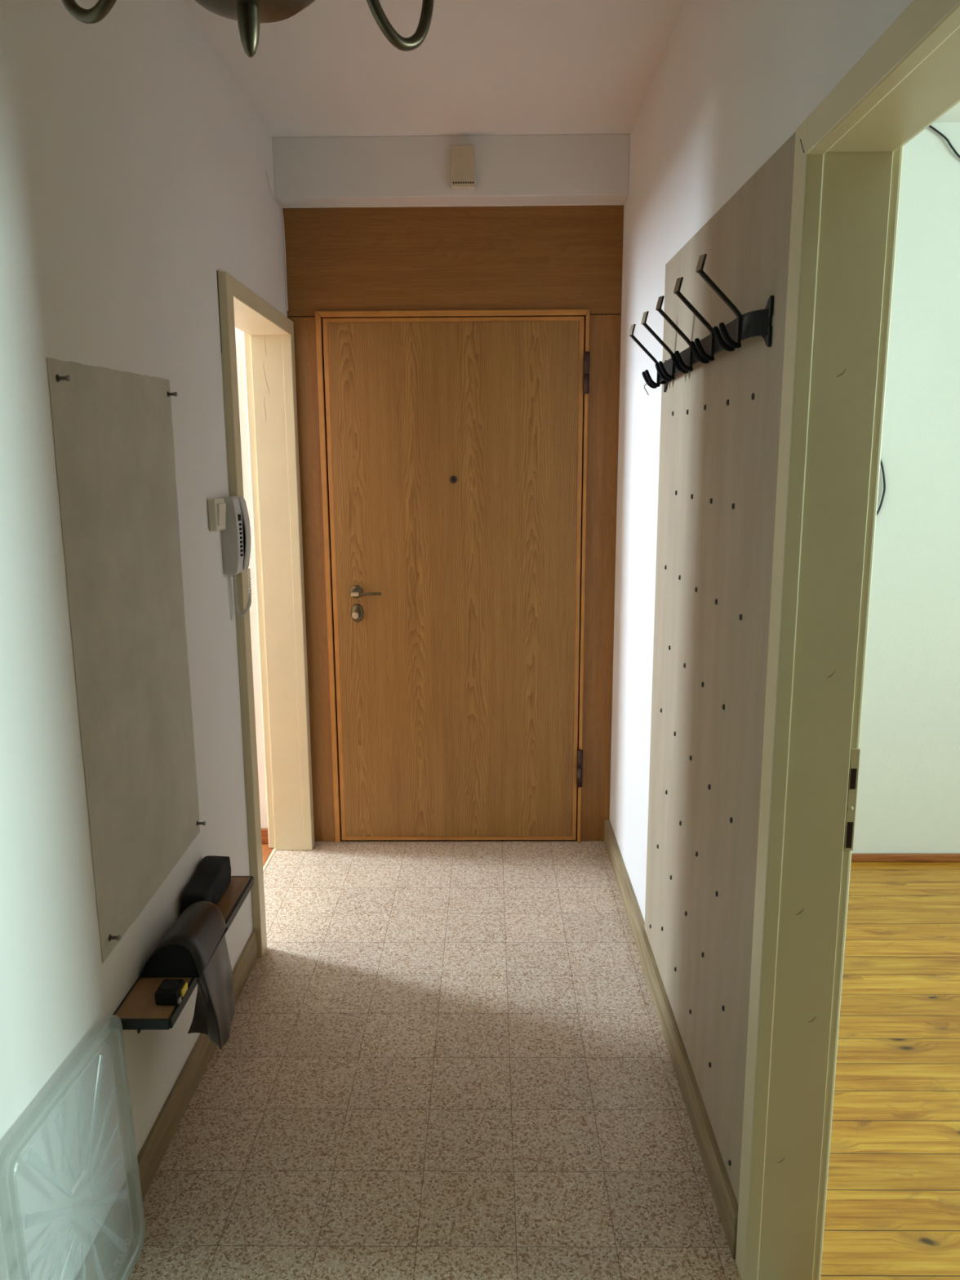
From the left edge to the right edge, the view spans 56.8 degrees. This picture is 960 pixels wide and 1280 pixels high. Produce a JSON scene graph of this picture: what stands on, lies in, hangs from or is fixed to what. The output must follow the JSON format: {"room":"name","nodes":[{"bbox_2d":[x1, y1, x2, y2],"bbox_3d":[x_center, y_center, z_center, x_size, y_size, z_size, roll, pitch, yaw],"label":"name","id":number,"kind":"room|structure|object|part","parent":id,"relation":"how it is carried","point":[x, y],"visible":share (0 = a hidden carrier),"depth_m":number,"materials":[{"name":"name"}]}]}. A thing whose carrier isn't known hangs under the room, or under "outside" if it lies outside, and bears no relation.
{"room":"apartment entrance hallway","nodes":[
{"label":"apartment entrance hallway","id":0,"kind":"room"},
{"bbox_2d":[0,0,287,1279],"bbox_3d":[-0.830,0.060,0.750,0.148,2.708,5.833,0,11,1],"label":"wall","id":1,"kind":"structure","parent":0,"point":[134,162],"depth_m":1.69,"materials":[{"name":"white paint"}]},
{"bbox_2d":[55,374,71,382],"bbox_3d":[-0.742,-0.463,1.570,0.034,0.015,0.015,0,11,1],"label":"screw","id":2,"kind":"object","parent":1,"relation":"attached to","point":[67,378],"visible":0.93,"depth_m":1.57,"materials":[{"name":"metal"}]},
{"bbox_2d":[108,934,121,941],"bbox_3d":[-0.736,0.596,1.778,0.034,0.015,0.015,0,11,1],"label":"screw","id":3,"kind":"object","parent":1,"relation":"attached to","point":[118,937],"visible":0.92,"depth_m":1.77,"materials":[{"name":"metal"}]},
{"bbox_2d":[46,357,199,963],"bbox_3d":[-0.742,0.007,1.933,0.001,1.164,0.609,0,11,1],"label":"board","id":4,"kind":"object","parent":1,"relation":"attached to","point":[114,452],"visible":1,"depth_m":1.86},
{"bbox_2d":[74,929,257,1279],"bbox_3d":[-0.748,1.434,0.510,0.012,0.098,4.843,0,11,1],"label":"baseboard","id":5,"kind":"structure","parent":1,"relation":"attached to","point":[104,1251],"depth_m":1.97,"materials":[{"name":"beige wood"}]},
{"bbox_2d":[166,391,177,396],"bbox_3d":[-0.737,-0.584,2.110,0.034,0.015,0.015,0,11,1],"label":"screw","id":6,"kind":"object","parent":1,"relation":"attached to","point":[175,393],"visible":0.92,"depth_m":2.11,"materials":[{"name":"metal"}]},
{"bbox_2d":[109,875,253,1033],"bbox_3d":[-0.677,0.724,2.096,0.124,0.051,0.642,0,11,1],"label":"wall shelf","id":7,"kind":"object","parent":1,"relation":"attached to","point":[139,1011],"visible":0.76,"depth_m":1.85,"materials":[{"name":"brown wood"}]},
{"bbox_2d":[154,978,187,1005],"bbox_3d":[-0.642,0.731,1.846,0.052,0.032,0.056,0,11,1],"label":"tape measure","id":8,"kind":"object","parent":7,"relation":"on","point":[170,992],"visible":1,"depth_m":1.83,"materials":[{"name":"black plastic"}]},
{"bbox_2d":[140,901,227,977],"bbox_3d":[-0.671,0.675,2.026,0.130,0.075,0.226,0,11,1],"label":"case","id":9,"kind":"object","parent":7,"relation":"on","point":[185,951],"visible":1,"depth_m":1.96,"materials":[{"name":"black leather"}]},
{"bbox_3d":[-0.671,0.710,2.028,0.130,0.004,0.210,0,11,1],"label":"panel","id":10,"kind":"part","parent":9,"relation":"part of","materials":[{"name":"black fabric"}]},
{"bbox_2d":[182,855,231,911],"bbox_3d":[-0.695,0.625,2.266,0.074,0.081,0.222,0,11,1],"label":"pouch","id":11,"kind":"object","parent":7,"relation":"on","point":[211,879],"visible":0.85,"depth_m":2.24,"materials":[{"name":"fabric"}]},
{"bbox_2d":[187,934,235,1049],"bbox_3d":[-0.620,0.812,2.051,0.078,0.217,0.203,0,11,1],"label":"cloth","id":12,"kind":"object","parent":7,"relation":"hanging from","point":[215,1004],"visible":0.98,"depth_m":2.01,"materials":[{"name":"grey fabric"}]},
{"bbox_2d":[195,821,205,826],"bbox_3d":[-0.731,0.477,2.311,0.034,0.015,0.015,0,11,1],"label":"screw","id":13,"kind":"object","parent":1,"relation":"attached to","point":[203,823],"visible":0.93,"depth_m":2.31,"materials":[{"name":"metal"}]},
{"bbox_2d":[207,497,226,531],"bbox_3d":[-0.724,-0.347,2.454,0.030,0.088,0.087,0,11,1],"label":"light switch","id":14,"kind":"object","parent":1,"relation":"attached to","point":[216,506],"visible":1,"depth_m":2.42,"materials":[{"name":"beige plastic"}]},
{"bbox_2d":[220,495,251,620],"bbox_3d":[-0.707,-0.238,2.597,0.059,0.361,0.108,0,11,1],"label":"intercom","id":15,"kind":"object","parent":1,"relation":"attached to","point":[236,536],"visible":0.99,"depth_m":2.55,"materials":[{"name":"grey plastic"}]},
{"bbox_3d":[-0.704,-0.141,2.635,0.053,0.146,0.013,-3,11,-15],"label":"coiled cord","id":16,"kind":"part","parent":15,"relation":"part of","materials":[{"name":"white plastic"}]},
{"bbox_2d":[261,828,268,843],"bbox_3d":[-0.989,0.828,3.756,0.216,0.062,0.018,0,11,1],"label":"baseboard","id":17,"kind":"structure","parent":1,"relation":"attached to","point":[264,835],"depth_m":3.75,"materials":[{"name":"brown wood"}]},
{"bbox_2d":[216,270,314,957],"bbox_3d":[-0.798,-0.089,3.121,0.186,2.101,0.909,0,11,1],"label":"door frame","id":18,"kind":"structure","parent":1,"relation":"in","point":[268,345],"depth_m":3.42,"materials":[{"name":"beige paint"}]},
{"bbox_2d":[235,327,267,828],"bbox_3d":[-0.989,-0.482,3.563,0.228,2.708,0.100,0,11,1],"label":"wall","id":19,"kind":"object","parent":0,"point":[238,334],"depth_m":3.57,"materials":[{"name":"white paint"}]},
{"bbox_2d":[106,840,959,1279],"bbox_3d":[1.263,1.501,0.684,9.700,0.120,9.400,0,11,1],"label":"floor","id":20,"kind":"structure","parent":0,"point":[439,1060],"depth_m":2.24,"materials":[{"name":"tile"}]},
{"bbox_2d":[262,848,275,872],"bbox_3d":[-0.857,0.939,3.334,0.011,0.002,0.765,0,11,1],"label":"threshold","id":21,"kind":"object","parent":20,"relation":"on","point":[274,849],"visible":0.36,"depth_m":3.59,"materials":[{"name":"beige paint"}]},
{"bbox_2d":[182,0,959,137],"bbox_3d":[2.584,-1.161,-0.564,7.012,0.150,7.983,0,11,1],"label":"ceiling","id":22,"kind":"structure","parent":0,"point":[328,68],"depth_m":2.61,"materials":[{"name":"paint"}]},
{"bbox_2d":[61,0,434,57],"bbox_3d":[-0.263,-0.954,0.802,0.472,0.744,0.473,0,11,1],"label":"chandelier","id":23,"kind":"object","parent":22,"relation":"hanging from","point":[249,14],"visible":1,"depth_m":0.92,"materials":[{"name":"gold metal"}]},
{"bbox_3d":[-0.358,-0.745,0.923,0.232,0.166,0.013,4,12,20],"label":"arm","id":24,"kind":"part","parent":23,"relation":"part of","materials":[{"name":"gold metal"}]},
{"bbox_3d":[-0.235,-0.752,0.876,0.168,0.232,0.168,0,11,1],"label":"lamp shade","id":25,"kind":"part","parent":23,"relation":"part of","materials":[{"name":"gold metal"}]},
{"bbox_3d":[-0.140,-0.755,0.966,0.232,0.166,0.013,-10,15,-42],"label":"arm","id":26,"kind":"part","parent":23,"relation":"part of","materials":[{"name":"gold metal"}]},
{"bbox_2d":[272,133,630,206],"bbox_3d":[-0.102,-1.698,3.224,1.266,0.201,0.133,0,11,1],"label":"wall","id":27,"kind":"structure","parent":22,"relation":"attached to","point":[516,169],"depth_m":3.16,"materials":[{"name":"white paint"}]},
{"bbox_2d":[450,145,475,189],"bbox_3d":[-0.060,-1.672,3.143,0.083,0.136,0.036,0,11,1],"label":"box","id":28,"kind":"object","parent":27,"relation":"attached to","point":[462,157],"visible":1,"depth_m":3.13,"materials":[{"name":"beige plastic"}]},
{"bbox_3d":[-0.060,-1.610,3.159,0.079,0.008,0.028,0,11,1],"label":"plate","id":29,"kind":"part","parent":28,"relation":"part of","materials":[{"name":"beige plastic"}]},
{"bbox_2d":[609,0,913,921],"bbox_3d":[0.574,0.055,0.735,0.128,2.708,5.833,0,11,1],"label":"wall","id":30,"kind":"structure","parent":0,"point":[733,81],"depth_m":2.43,"materials":[{"name":"white paint"}]},
{"bbox_2d":[604,819,737,1259],"bbox_3d":[0.524,0.995,2.754,0.022,0.098,2.025,0,11,1],"label":"baseboard","id":31,"kind":"structure","parent":30,"relation":"attached to","point":[725,1199],"depth_m":2.26,"materials":[{"name":"beige wood"}]},
{"bbox_2d":[644,131,795,1205],"bbox_3d":[0.518,0.045,2.113,0.013,2.006,1.122,0,11,1],"label":"board","id":32,"kind":"object","parent":30,"relation":"attached to","point":[720,419],"visible":0.99,"depth_m":1.92,"materials":[{"name":"beige wood"}]},
{"bbox_2d":[628,253,773,392],"bbox_3d":[0.453,-0.684,1.997,0.119,0.169,0.945,0,11,1],"label":"coat rack","id":33,"kind":"object","parent":32,"relation":"attached to","point":[728,337],"visible":1,"depth_m":1.79,"materials":[{"name":"black metal"}]},
{"bbox_3d":[0.442,-0.753,2.380,0.082,0.127,0.011,0,11,1],"label":"hook arm","id":34,"kind":"part","parent":33,"relation":"part of","materials":[{"name":"black metal"}]},
{"bbox_3d":[0.440,-0.716,2.188,0.082,0.127,0.011,0,11,1],"label":"hook arm","id":35,"kind":"part","parent":33,"relation":"part of","materials":[{"name":"black metal"}]},
{"bbox_3d":[0.514,-0.728,2.445,0.006,0.086,0.046,0,11,1],"label":"mount plate","id":36,"kind":"part","parent":33,"relation":"part of","materials":[{"name":"black metal"}]},
{"bbox_3d":[0.438,-0.679,1.995,0.082,0.127,0.011,0,11,1],"label":"hook arm","id":37,"kind":"part","parent":33,"relation":"part of","materials":[{"name":"black metal"}]},
{"bbox_3d":[0.436,-0.642,1.803,0.082,0.127,0.011,0,11,1],"label":"hook arm","id":38,"kind":"part","parent":33,"relation":"part of","materials":[{"name":"black metal"}]},
{"bbox_3d":[0.495,-0.643,2.004,0.034,0.043,0.935,0,11,1],"label":"rail","id":39,"kind":"part","parent":33,"relation":"part of","materials":[{"name":"black metal"}]},
{"bbox_3d":[0.434,-0.605,1.610,0.082,0.127,0.011,0,11,1],"label":"hook arm","id":40,"kind":"part","parent":33,"relation":"part of","materials":[{"name":"black metal"}]},
{"bbox_3d":[0.505,-0.558,1.563,0.006,0.086,0.046,0,11,1],"label":"mount plate","id":41,"kind":"part","parent":33,"relation":"part of","materials":[{"name":"black metal"}]},
{"bbox_2d":[735,0,959,1279],"bbox_3d":[0.573,0.300,1.141,0.153,2.072,0.922,0,11,1],"label":"door frame","id":42,"kind":"structure","parent":30,"relation":"in","point":[848,153],"depth_m":1.48,"materials":[{"name":"beige paint"}]},
{"bbox_3d":[0.645,0.278,1.540,0.015,0.185,0.006,0,11,1],"label":"strike plate","id":43,"kind":"part","parent":42,"relation":"part of","materials":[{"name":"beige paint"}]},
{"bbox_2d":[851,122,959,853],"bbox_3d":[3.400,-0.462,3.334,5.470,2.708,0.100,0,11,1],"label":"wall","id":44,"kind":"structure","parent":0,"point":[908,800],"depth_m":3.32,"materials":[{"name":"paint"}]},
{"bbox_2d":[876,459,885,515],"bbox_3d":[1.405,-0.573,3.276,0.185,0.437,0.008,0,11,1],"label":"cable","id":45,"kind":"object","parent":44,"relation":"attached to","point":[881,462],"visible":0.4,"depth_m":3.27,"materials":[{"name":"black plastic"}]},
{"bbox_2d":[851,853,959,862],"bbox_3d":[3.356,0.863,3.529,5.370,0.032,0.020,0,11,1],"label":"baseboard","id":46,"kind":"structure","parent":44,"relation":"attached to","point":[855,857],"depth_m":3.54,"materials":[{"name":"brown wood"}]},
{"bbox_2d":[928,124,959,158],"bbox_3d":[1.752,-1.671,3.061,0.452,0.211,0.007,0,11,1],"label":"cable","id":47,"kind":"object","parent":44,"relation":"attached to","point":[944,137],"visible":0.92,"depth_m":3.05,"materials":[{"name":"black plastic"}]},
{"bbox_3d":[-0.104,-0.489,3.576,1.542,2.708,0.100,0,11,1],"label":"wall","id":48,"kind":"structure","parent":0,"visible":0},
{"bbox_2d":[315,309,590,842],"bbox_3d":[-0.099,-0.192,3.538,1.038,2.137,0.085,0,11,1],"label":"door","id":49,"kind":"structure","parent":48,"relation":"in","point":[454,443],"depth_m":3.53,"materials":[{"name":"orange wood"}]},
{"bbox_3d":[-0.495,-0.099,3.542,0.027,0.027,0.031,0,11,1],"label":"lock knob","id":50,"kind":"part","parent":49,"relation":"part of","materials":[{"name":"silver metal"}]},
{"bbox_3d":[-0.493,-0.108,3.561,0.049,0.074,0.011,0,11,1],"label":"lock plate","id":51,"kind":"part","parent":49,"relation":"part of","materials":[{"name":"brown metal"}]},
{"bbox_3d":[-0.435,-0.182,3.511,0.088,0.012,0.014,0,11,1],"label":"handle lever","id":52,"kind":"part","parent":49,"relation":"part of","materials":[{"name":"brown metal"}]},
{"bbox_2d":[282,204,623,841],"bbox_3d":[-0.094,-0.380,3.536,1.266,2.507,0.020,0,11,1],"label":"panelling","id":53,"kind":"object","parent":48,"relation":"attached to","point":[530,257],"visible":0.84,"depth_m":3.35,"materials":[{"name":"brown wood"}]},
{"bbox_2d":[266,169,288,311],"bbox_3d":[-0.730,-1.429,3.203,0.007,0.422,0.240,0,11,1],"label":"wire","id":54,"kind":"object","parent":53,"relation":"attached to","point":[276,201],"visible":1,"depth_m":3.31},
{"bbox_3d":[-0.672,-0.187,3.579,0.109,2.119,0.020,0,11,1],"label":"panel","id":55,"kind":"part","parent":53,"relation":"part of","materials":[{"name":"brown wood"}]},
{"bbox_3d":[-0.100,-1.421,3.335,1.266,0.385,0.020,0,11,1],"label":"panel","id":56,"kind":"part","parent":53,"relation":"part of","materials":[{"name":"brown wood"}]},
{"bbox_3d":[0.479,-0.191,3.567,0.121,2.119,0.020,0,11,1],"label":"panel","id":57,"kind":"part","parent":53,"relation":"part of","materials":[{"name":"brown wood"}]},
{"bbox_2d":[281,204,624,208],"bbox_3d":[-0.101,-1.606,3.287,1.266,0.004,0.007,0,11,1],"label":"trim","id":58,"kind":"structure","parent":48,"relation":"attached to","point":[544,204],"depth_m":3.28,"materials":[{"name":"wood"}]}
]}

